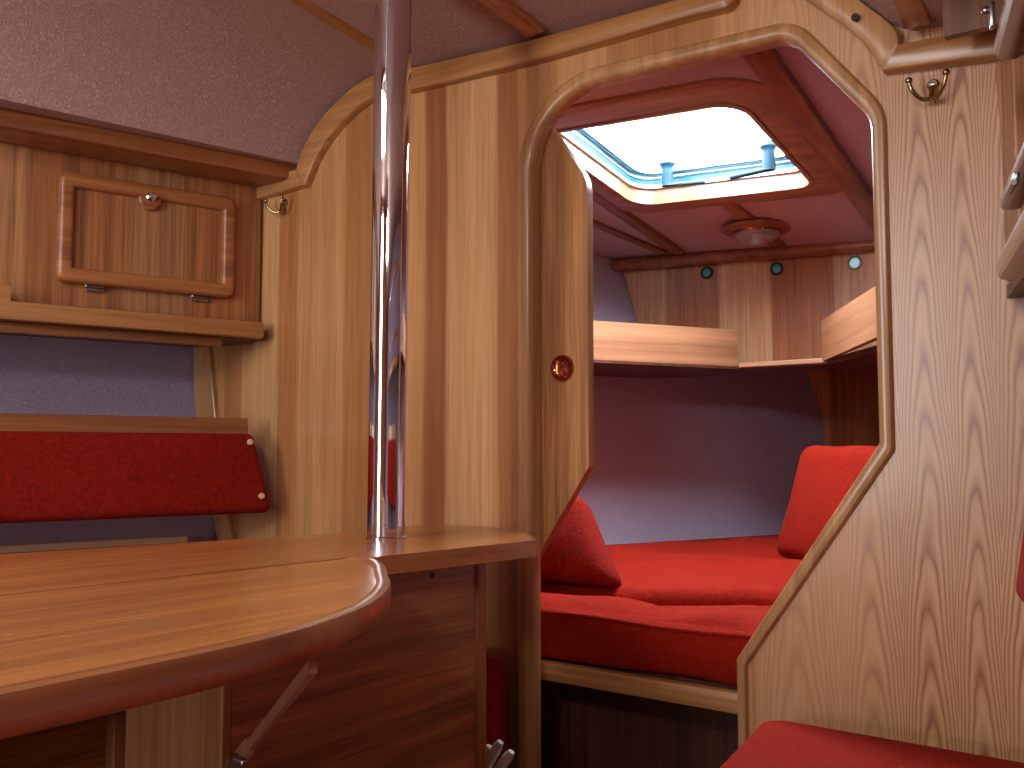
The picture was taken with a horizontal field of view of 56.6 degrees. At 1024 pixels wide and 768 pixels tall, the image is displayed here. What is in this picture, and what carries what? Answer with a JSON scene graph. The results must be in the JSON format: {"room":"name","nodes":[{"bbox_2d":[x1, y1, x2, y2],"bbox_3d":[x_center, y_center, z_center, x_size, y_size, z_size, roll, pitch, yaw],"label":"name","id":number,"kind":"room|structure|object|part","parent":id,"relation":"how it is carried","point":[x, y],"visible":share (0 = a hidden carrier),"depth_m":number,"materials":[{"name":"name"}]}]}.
{"room":"ship interior","nodes":[
{"label":"ship interior","id":0,"kind":"room"},
{"bbox_2d":[0,335,217,553],"bbox_3d":[-1.971,0.144,1.353,3.484,1.600,0.558,3,-5,-37],"label":"wall","id":1,"kind":"structure","parent":0,"point":[39,375],"depth_m":2.33,"materials":[{"name":"grey fabric"}]},
{"bbox_2d":[0,536,187,553],"bbox_3d":[-1.448,0.342,1.812,1.650,0.016,0.020,3,-5,-37],"label":"batten","id":2,"kind":"object","parent":1,"relation":"attached to","point":[170,539],"visible":1,"depth_m":2.17,"materials":[{"name":"brown wood"}]},
{"bbox_2d":[0,413,268,523],"bbox_3d":[-1.242,0.157,1.744,1.656,0.222,0.087,3,-5,-37],"label":"backrest","id":3,"kind":"object","parent":1,"relation":"attached to","point":[54,467],"visible":1,"depth_m":2.03,"materials":[{"name":"red fabric"}]},
{"bbox_2d":[0,108,296,347],"bbox_3d":[-1.471,-0.347,1.800,2.130,0.448,0.352,3,-5,-37],"label":"locker","id":4,"kind":"object","parent":1,"relation":"attached to","point":[107,235],"visible":0.96,"depth_m":2.15,"materials":[{"name":"brown wood"}]},
{"bbox_3d":[-1.437,-0.362,1.764,2.020,0.345,0.018,3,-5,-37],"label":"panel","id":5,"kind":"part","parent":4,"relation":"part of","materials":[{"name":"brown wood"}]},
{"bbox_3d":[-0.833,-0.338,2.192,0.396,0.246,0.018,3,-5,-37],"label":"door frame","id":6,"kind":"part","parent":4,"relation":"part of","materials":[{"name":"brown wood"}]},
{"bbox_3d":[-0.839,-0.337,2.201,0.376,0.226,0.008,3,-5,-37],"label":"door","id":7,"kind":"part","parent":4,"relation":"part of","materials":[{"name":"brown wood"}]},
{"bbox_3d":[-0.827,-0.432,2.183,0.021,0.021,0.020,3,-5,-37],"label":"latch knob","id":8,"kind":"part","parent":4,"relation":"part of","materials":[{"name":"metal"}]},
{"bbox_2d":[0,0,942,164],"bbox_3d":[-0.939,-0.867,0.644,4.211,0.558,3.200,-3,-5,37],"label":"ceiling","id":9,"kind":"structure","parent":0,"point":[254,78],"depth_m":1.96,"materials":[{"name":"fabric"}]},
{"bbox_2d":[213,0,1023,767],"bbox_3d":[0.031,0.110,1.866,2.280,1.740,0.022,-3,-5,37],"label":"wall","id":10,"kind":"structure","parent":0,"point":[909,626],"depth_m":1.52,"materials":[{"name":"brown wood"}]},
{"bbox_2d":[193,347,236,540],"bbox_3d":[-0.754,0.159,2.431,0.216,0.600,0.016,-3,-5,37],"label":"trim","id":11,"kind":"structure","parent":10,"relation":"attached to","point":[205,384],"depth_m":2.46,"materials":[{"name":"brown wood"}]},
{"bbox_2d":[264,195,287,213],"bbox_3d":[-0.568,-0.436,2.317,0.071,0.039,0.043,-3,-5,37],"label":"coat hook","id":12,"kind":"object","parent":10,"relation":"attached to","point":[283,203],"visible":1,"depth_m":2.32,"materials":[{"name":"gold metal"}]},
{"bbox_3d":[-0.587,-0.435,2.323,0.042,0.037,0.011,0,-4,0],"label":"hook arm","id":13,"kind":"part","parent":12,"relation":"part of","materials":[{"name":"gold metal"}]},
{"bbox_3d":[-0.558,-0.436,2.301,0.011,0.037,0.042,1,-4,-16],"label":"hook arm","id":14,"kind":"part","parent":12,"relation":"part of","materials":[{"name":"gold metal"}]},
{"bbox_2d":[257,170,308,200],"bbox_3d":[-0.567,-0.489,2.331,0.197,0.049,0.022,-3,-5,37],"label":"trim","id":15,"kind":"structure","parent":10,"relation":"attached to","point":[293,183],"depth_m":2.32,"materials":[{"name":"brown wood"}]},
{"bbox_2d":[289,0,373,50],"bbox_3d":[-1.178,-0.941,0.824,0.034,0.326,3.150,-3,-5,37],"label":"trim","id":16,"kind":"structure","parent":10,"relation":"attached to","point":[307,5],"depth_m":1.90,"materials":[{"name":"brown wood"}]},
{"bbox_2d":[486,654,506,767],"bbox_3d":[-0.163,0.651,1.861,0.342,0.280,0.140,-3,-5,37],"label":"seat cushion","id":17,"kind":"object","parent":10,"relation":"attached to","point":[496,715],"visible":0.17,"depth_m":1.77,"materials":[{"name":"red fabric"}]},
{"bbox_2d":[478,0,543,36],"bbox_3d":[-0.900,-0.939,0.613,0.044,0.344,3.152,-3,-5,37],"label":"trim","id":18,"kind":"structure","parent":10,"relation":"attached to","point":[507,10],"depth_m":1.79,"materials":[{"name":"brown wood"}]},
{"bbox_2d":[296,0,738,186],"bbox_3d":[-0.066,-0.602,1.961,1.126,0.215,0.022,-3,-5,37],"label":"trim","id":19,"kind":"structure","parent":10,"relation":"attached to","point":[359,97],"depth_m":1.90,"materials":[{"name":"brown wood"}]},
{"bbox_2d":[540,128,593,557],"bbox_3d":[-0.112,0.187,1.994,0.652,1.503,0.026,-3,-5,37],"label":"door","id":20,"kind":"structure","parent":10,"relation":"in","point":[566,193],"depth_m":1.84,"materials":[{"name":"brown wood"}]},
{"bbox_3d":[0.096,-0.031,1.839,0.052,0.052,0.006,-3,-5,37],"label":"finger pull","id":21,"kind":"part","parent":20,"relation":"part of","materials":[{"name":"orange metal"}]},
{"bbox_2d":[517,23,894,767],"bbox_3d":[0.300,0.162,1.652,0.714,1.546,0.034,-3,-5,37],"label":"trim","id":22,"kind":"structure","parent":10,"relation":"attached to","point":[585,82],"depth_m":1.78,"materials":[{"name":"brown wood"}]},
{"bbox_2d":[805,0,902,74],"bbox_3d":[0.502,-0.600,1.531,0.234,0.250,0.022,-3,-5,37],"label":"trim","id":23,"kind":"structure","parent":10,"relation":"attached to","point":[880,37],"depth_m":1.48,"materials":[{"name":"brown wood"}]},
{"bbox_2d":[851,13,858,20],"bbox_3d":[0.535,-0.572,1.481,0.012,0.012,0.004,-3,-5,37],"label":"screw","id":24,"kind":"object","parent":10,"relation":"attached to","point":[855,16],"depth_m":1.48,"materials":[{"name":"black metal"}]},
{"bbox_2d":[893,0,930,28],"bbox_3d":[0.564,-0.596,1.357,0.040,0.116,0.185,-2,-5,32],"label":"trim","id":25,"kind":"structure","parent":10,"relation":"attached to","point":[911,13],"depth_m":1.39,"materials":[{"name":"brown wood"}]},
{"bbox_2d":[905,68,949,101],"bbox_3d":[0.624,-0.441,1.417,0.063,0.039,0.043,-3,-5,37],"label":"coat hook","id":26,"kind":"object","parent":10,"relation":"attached to","point":[933,85],"visible":1,"depth_m":1.42,"materials":[{"name":"gold metal"}]},
{"bbox_3d":[0.607,-0.440,1.420,0.039,0.037,0.011,0,-4,-2],"label":"hook arm","id":27,"kind":"part","parent":26,"relation":"part of","materials":[{"name":"gold metal"}]},
{"bbox_3d":[0.631,-0.437,1.426,0.012,0.027,0.022,-3,-5,37],"label":"stem","id":28,"kind":"part","parent":26,"relation":"part of","materials":[{"name":"gold metal"}]},
{"bbox_3d":[0.634,-0.451,1.431,0.018,0.018,0.006,-3,-5,37],"label":"plate","id":29,"kind":"part","parent":26,"relation":"part of","materials":[{"name":"gold metal"}]},
{"bbox_3d":[0.632,-0.442,1.402,0.011,0.037,0.039,1,-4,-14],"label":"hook arm","id":30,"kind":"part","parent":26,"relation":"part of","materials":[{"name":"gold metal"}]},
{"bbox_2d":[884,29,1001,75],"bbox_3d":[0.691,-0.488,1.378,0.290,0.068,0.026,-3,-5,37],"label":"trim","id":31,"kind":"structure","parent":10,"relation":"attached to","point":[935,53],"depth_m":1.41,"materials":[{"name":"brown wood"}]},
{"bbox_2d":[942,0,1003,40],"bbox_3d":[0.683,-0.598,1.283,0.190,0.220,0.016,-3,-5,37],"label":"cabinet door","id":32,"kind":"structure","parent":10,"relation":"attached to","point":[961,18],"depth_m":1.31,"materials":[{"name":"brown wood"}]},
{"bbox_2d":[578,255,824,544],"bbox_3d":[0.215,0.235,2.954,2.360,1.640,0.477,2,-5,-28],"label":"wall","id":33,"kind":"structure","parent":0,"point":[716,456],"depth_m":3.19,"materials":[{"name":"fabric"}]},
{"bbox_2d":[593,220,667,254],"bbox_3d":[0.312,-0.470,2.929,0.501,0.077,0.030,4,-5,-41],"label":"trim","id":34,"kind":"structure","parent":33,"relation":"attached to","point":[596,224],"depth_m":2.97,"materials":[{"name":"brown wood"}]},
{"bbox_2d":[593,191,683,254],"bbox_3d":[0.218,-0.521,2.595,0.036,0.148,1.142,-3,-5,34],"label":"trim","id":35,"kind":"structure","parent":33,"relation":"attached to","point":[630,219],"depth_m":2.82,"materials":[{"name":"brown wood"}]},
{"bbox_2d":[593,287,877,378],"bbox_3d":[0.477,-0.134,2.393,2.106,0.122,1.252,-3,-5,37],"label":"shelf","id":36,"kind":"object","parent":33,"relation":"attached to","point":[621,349],"visible":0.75,"depth_m":2.68,"materials":[{"name":"brown wood"}]},
{"bbox_3d":[0.123,-0.123,2.555,1.194,0.108,0.016,2,-4,-25],"label":"fiddle rail","id":37,"kind":"part","parent":36,"relation":"part of","materials":[{"name":"brown wood"}]},
{"bbox_2d":[623,252,876,363],"bbox_3d":[0.848,-0.249,2.894,1.186,0.391,0.018,-3,-5,37],"label":"wall panel","id":38,"kind":"object","parent":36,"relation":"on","point":[776,308],"visible":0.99,"depth_m":2.95,"materials":[{"name":"brown wood"}]},
{"bbox_3d":[0.816,-0.153,2.174,0.016,0.114,0.949,0,-4,7],"label":"fiddle rail","id":39,"kind":"part","parent":36,"relation":"part of","materials":[{"name":"brown wood"}]},
{"bbox_2d":[610,240,874,271],"bbox_3d":[0.828,-0.400,2.885,1.211,0.099,0.042,-3,-5,37],"label":"trim","id":40,"kind":"structure","parent":33,"relation":"attached to","point":[792,251],"depth_m":2.95,"materials":[{"name":"brown wood"}]},
{"bbox_2d":[721,204,785,246],"bbox_3d":[0.689,-0.451,2.702,0.046,0.054,0.395,-3,-5,35],"label":"trim","id":41,"kind":"structure","parent":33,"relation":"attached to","point":[737,211],"depth_m":2.62,"materials":[{"name":"brown wood"}]},
{"bbox_2d":[574,47,873,259],"bbox_3d":[0.661,-0.495,2.662,2.300,0.392,1.938,-3,-5,37],"label":"ceiling","id":42,"kind":"structure","parent":0,"point":[833,218],"depth_m":2.54,"materials":[{"name":"fabric"}]},
{"bbox_2d":[554,77,842,212],"bbox_3d":[0.394,-0.578,2.278,0.700,0.199,0.678,-3,-5,37],"label":"deck hatch","id":43,"kind":"object","parent":42,"relation":"attached to","point":[804,175],"visible":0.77,"depth_m":2.37,"materials":[{"name":"brown wood"}]},
{"bbox_3d":[0.403,-0.587,2.291,0.536,0.120,0.525,-3,-5,37],"label":"metal frame","id":44,"kind":"part","parent":43,"relation":"part of","materials":[{"name":"metal"}]},
{"bbox_3d":[0.403,-0.614,2.293,0.503,0.105,0.493,-3,-5,37],"label":"lid frame","id":45,"kind":"part","parent":43,"relation":"part of","materials":[{"name":"plastic"}]},
{"bbox_3d":[0.450,-0.524,2.486,0.113,0.016,0.020,-2,-5,29],"label":"latch arm","id":46,"kind":"part","parent":43,"relation":"part of","materials":[{"name":"black plastic"}]},
{"bbox_3d":[0.588,-0.518,2.332,0.112,0.016,0.020,-3,-5,34],"label":"latch arm","id":47,"kind":"part","parent":43,"relation":"part of","materials":[{"name":"black plastic"}]},
{"bbox_2d":[721,219,790,245],"bbox_3d":[0.703,-0.425,2.730,0.200,0.050,0.200,-3,-5,37],"label":"ceiling lamp","id":48,"kind":"object","parent":42,"relation":"attached to","point":[756,232],"visible":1,"depth_m":2.68,"materials":[{"name":"brown wood"}]},
{"bbox_3d":[0.703,-0.418,2.730,0.133,0.036,0.133,-3,-5,37],"label":"lamp shade","id":49,"kind":"part","parent":48,"relation":"part of","materials":[{"name":"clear glass"}]},
{"bbox_2d":[742,48,873,231],"bbox_3d":[0.740,-0.505,2.162,0.052,0.159,1.204,-3,-5,33],"label":"ceiling beam","id":50,"kind":"structure","parent":42,"relation":"attached to","point":[768,66],"depth_m":1.97,"materials":[{"name":"brown wood"}]},
{"bbox_2d":[807,367,879,445],"bbox_3d":[1.253,0.286,3.396,1.000,1.600,0.020,-3,-5,37],"label":"wall","id":51,"kind":"structure","parent":0,"point":[848,401],"depth_m":3.43,"materials":[{"name":"brown wood"}]},
{"bbox_3d":[-0.337,0.964,1.317,4.600,0.040,5.200,-3,-5,37],"label":"floor","id":52,"kind":"structure","parent":0,"visible":0},
{"bbox_2d":[0,710,125,767],"bbox_3d":[-1.401,0.719,1.084,0.500,0.416,2.720,-3,-5,37],"label":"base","id":53,"kind":"object","parent":52,"relation":"on","point":[97,742],"visible":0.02,"depth_m":1.62,"materials":[{"name":"brown wood"}]},
{"bbox_3d":[-0.692,0.767,1.655,0.030,0.400,0.030,-3,-5,37],"label":"upright post","id":54,"kind":"part","parent":53,"relation":"part of","materials":[{"name":"brown wood"}]},
{"bbox_2d":[0,525,535,767],"bbox_3d":[-0.765,0.557,0.860,1.138,0.708,2.311,-3,-5,37],"label":"table","id":55,"kind":"object","parent":52,"relation":"on","point":[348,649],"visible":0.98,"depth_m":1.16,"materials":[{"name":"brown wood"}]},
{"bbox_3d":[-0.419,0.593,1.171,0.205,0.678,0.012,-3,-5,37],"label":"panel","id":56,"kind":"part","parent":55,"relation":"part of","materials":[{"name":"brown wood"}]},
{"bbox_2d":[365,0,411,539],"bbox_3d":[-0.205,-0.253,1.592,0.073,1.014,0.069,-3,-5,37],"label":"post","id":57,"kind":"object","parent":55,"relation":"on","point":[387,424],"visible":1,"depth_m":1.56,"materials":[{"name":"metal"}]},
{"bbox_3d":[-0.060,0.615,1.496,0.034,0.680,0.024,-3,-5,37],"label":"corner post","id":58,"kind":"part","parent":55,"relation":"part of","materials":[{"name":"brown wood"}]},
{"bbox_2d":[486,739,513,767],"bbox_3d":[-0.113,0.796,1.668,0.252,0.352,0.044,-1,-4,16],"label":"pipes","id":59,"kind":"object","parent":52,"relation":"on","point":[492,752],"visible":0.7,"depth_m":1.64,"materials":[{"name":"silver metal"}]},
{"bbox_2d":[541,657,737,767],"bbox_3d":[0.670,0.812,2.577,1.792,0.436,1.878,-3,-5,37],"label":"bed base","id":60,"kind":"object","parent":52,"relation":"on","point":[593,716],"visible":0.16,"depth_m":1.88,"materials":[{"name":"brown wood"}]},
{"bbox_3d":[0.141,0.564,1.831,1.720,0.037,0.026,-3,-5,37],"label":"rail","id":61,"kind":"part","parent":60,"relation":"part of","materials":[{"name":"brown wood"}]},
{"bbox_2d":[541,592,771,685],"bbox_3d":[0.230,0.495,2.021,1.893,0.119,0.414,-3,-5,37],"label":"mattress","id":62,"kind":"object","parent":60,"relation":"on","point":[706,643],"visible":0.4,"depth_m":1.78,"materials":[{"name":"red fabric"}]},
{"bbox_2d":[541,534,801,605],"bbox_3d":[0.666,0.528,2.675,1.657,0.144,1.730,-3,-5,37],"label":"mattress","id":63,"kind":"object","parent":60,"relation":"on","point":[747,570],"visible":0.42,"depth_m":2.21,"materials":[{"name":"red fabric"}]},
{"bbox_2d":[541,496,620,587],"bbox_3d":[0.051,0.345,2.144,0.435,0.207,0.157,-2,-5,30],"label":"pillow","id":64,"kind":"object","parent":63,"relation":"on","point":[578,554],"visible":0.34,"depth_m":2.02,"materials":[{"name":"red fabric"}]},
{"bbox_2d":[777,445,877,559],"bbox_3d":[0.824,0.302,2.318,0.151,0.304,0.497,1,-4,-15],"label":"pillow","id":65,"kind":"object","parent":63,"relation":"on","point":[824,476],"visible":0.44,"depth_m":2.36,"materials":[{"name":"red fabric"}]},
{"bbox_3d":[-0.023,0.694,0.113,0.870,0.332,2.630,-3,-5,37],"label":"settee","id":66,"kind":"object","parent":52,"relation":"on","visible":0,"materials":[{"name":"red fabric"}]},
{"bbox_2d":[720,720,1023,767],"bbox_3d":[-0.035,0.467,0.143,0.615,0.118,2.718,-2,-5,31],"label":"seat cushion","id":67,"kind":"object","parent":66,"relation":"on","point":[776,743],"visible":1,"depth_m":1.28,"materials":[{"name":"red fabric"}]},
{"bbox_3d":[0.094,0.036,-0.199,1.486,1.600,3.200,-3,-5,37],"label":"wall","id":68,"kind":"structure","parent":0,"visible":0},
{"bbox_2d":[995,62,1002,151],"bbox_3d":[0.709,-0.352,1.356,0.027,0.220,0.022,-3,-5,37],"label":"trim","id":69,"kind":"structure","parent":68,"relation":"attached to","point":[997,68],"depth_m":1.36,"materials":[{"name":"brown wood"}]},
{"bbox_2d":[981,0,1023,297],"bbox_3d":[0.401,-0.351,0.372,0.279,0.347,2.080,-2,-4,22],"label":"locker","id":70,"kind":"object","parent":68,"relation":"attached to","point":[1009,40],"visible":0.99,"depth_m":1.10,"materials":[{"name":"brown wood"}]},
{"bbox_3d":[0.263,-0.272,0.315,0.024,0.020,1.760,-2,-4,22],"label":"rail","id":71,"kind":"part","parent":70,"relation":"part of","materials":[{"name":"brown wood"}]},
{"bbox_3d":[0.687,-0.306,1.297,0.018,0.310,0.150,-2,-4,22],"label":"panel","id":72,"kind":"part","parent":70,"relation":"part of","materials":[{"name":"brown wood"}]},
{"bbox_2d":[1016,530,1023,601],"bbox_3d":[0.349,0.085,0.429,0.094,0.226,1.316,-2,-4,22],"label":"backrest","id":73,"kind":"object","parent":68,"relation":"attached to","point":[1020,575],"visible":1,"depth_m":1.01,"materials":[{"name":"red fabric"}]}
]}

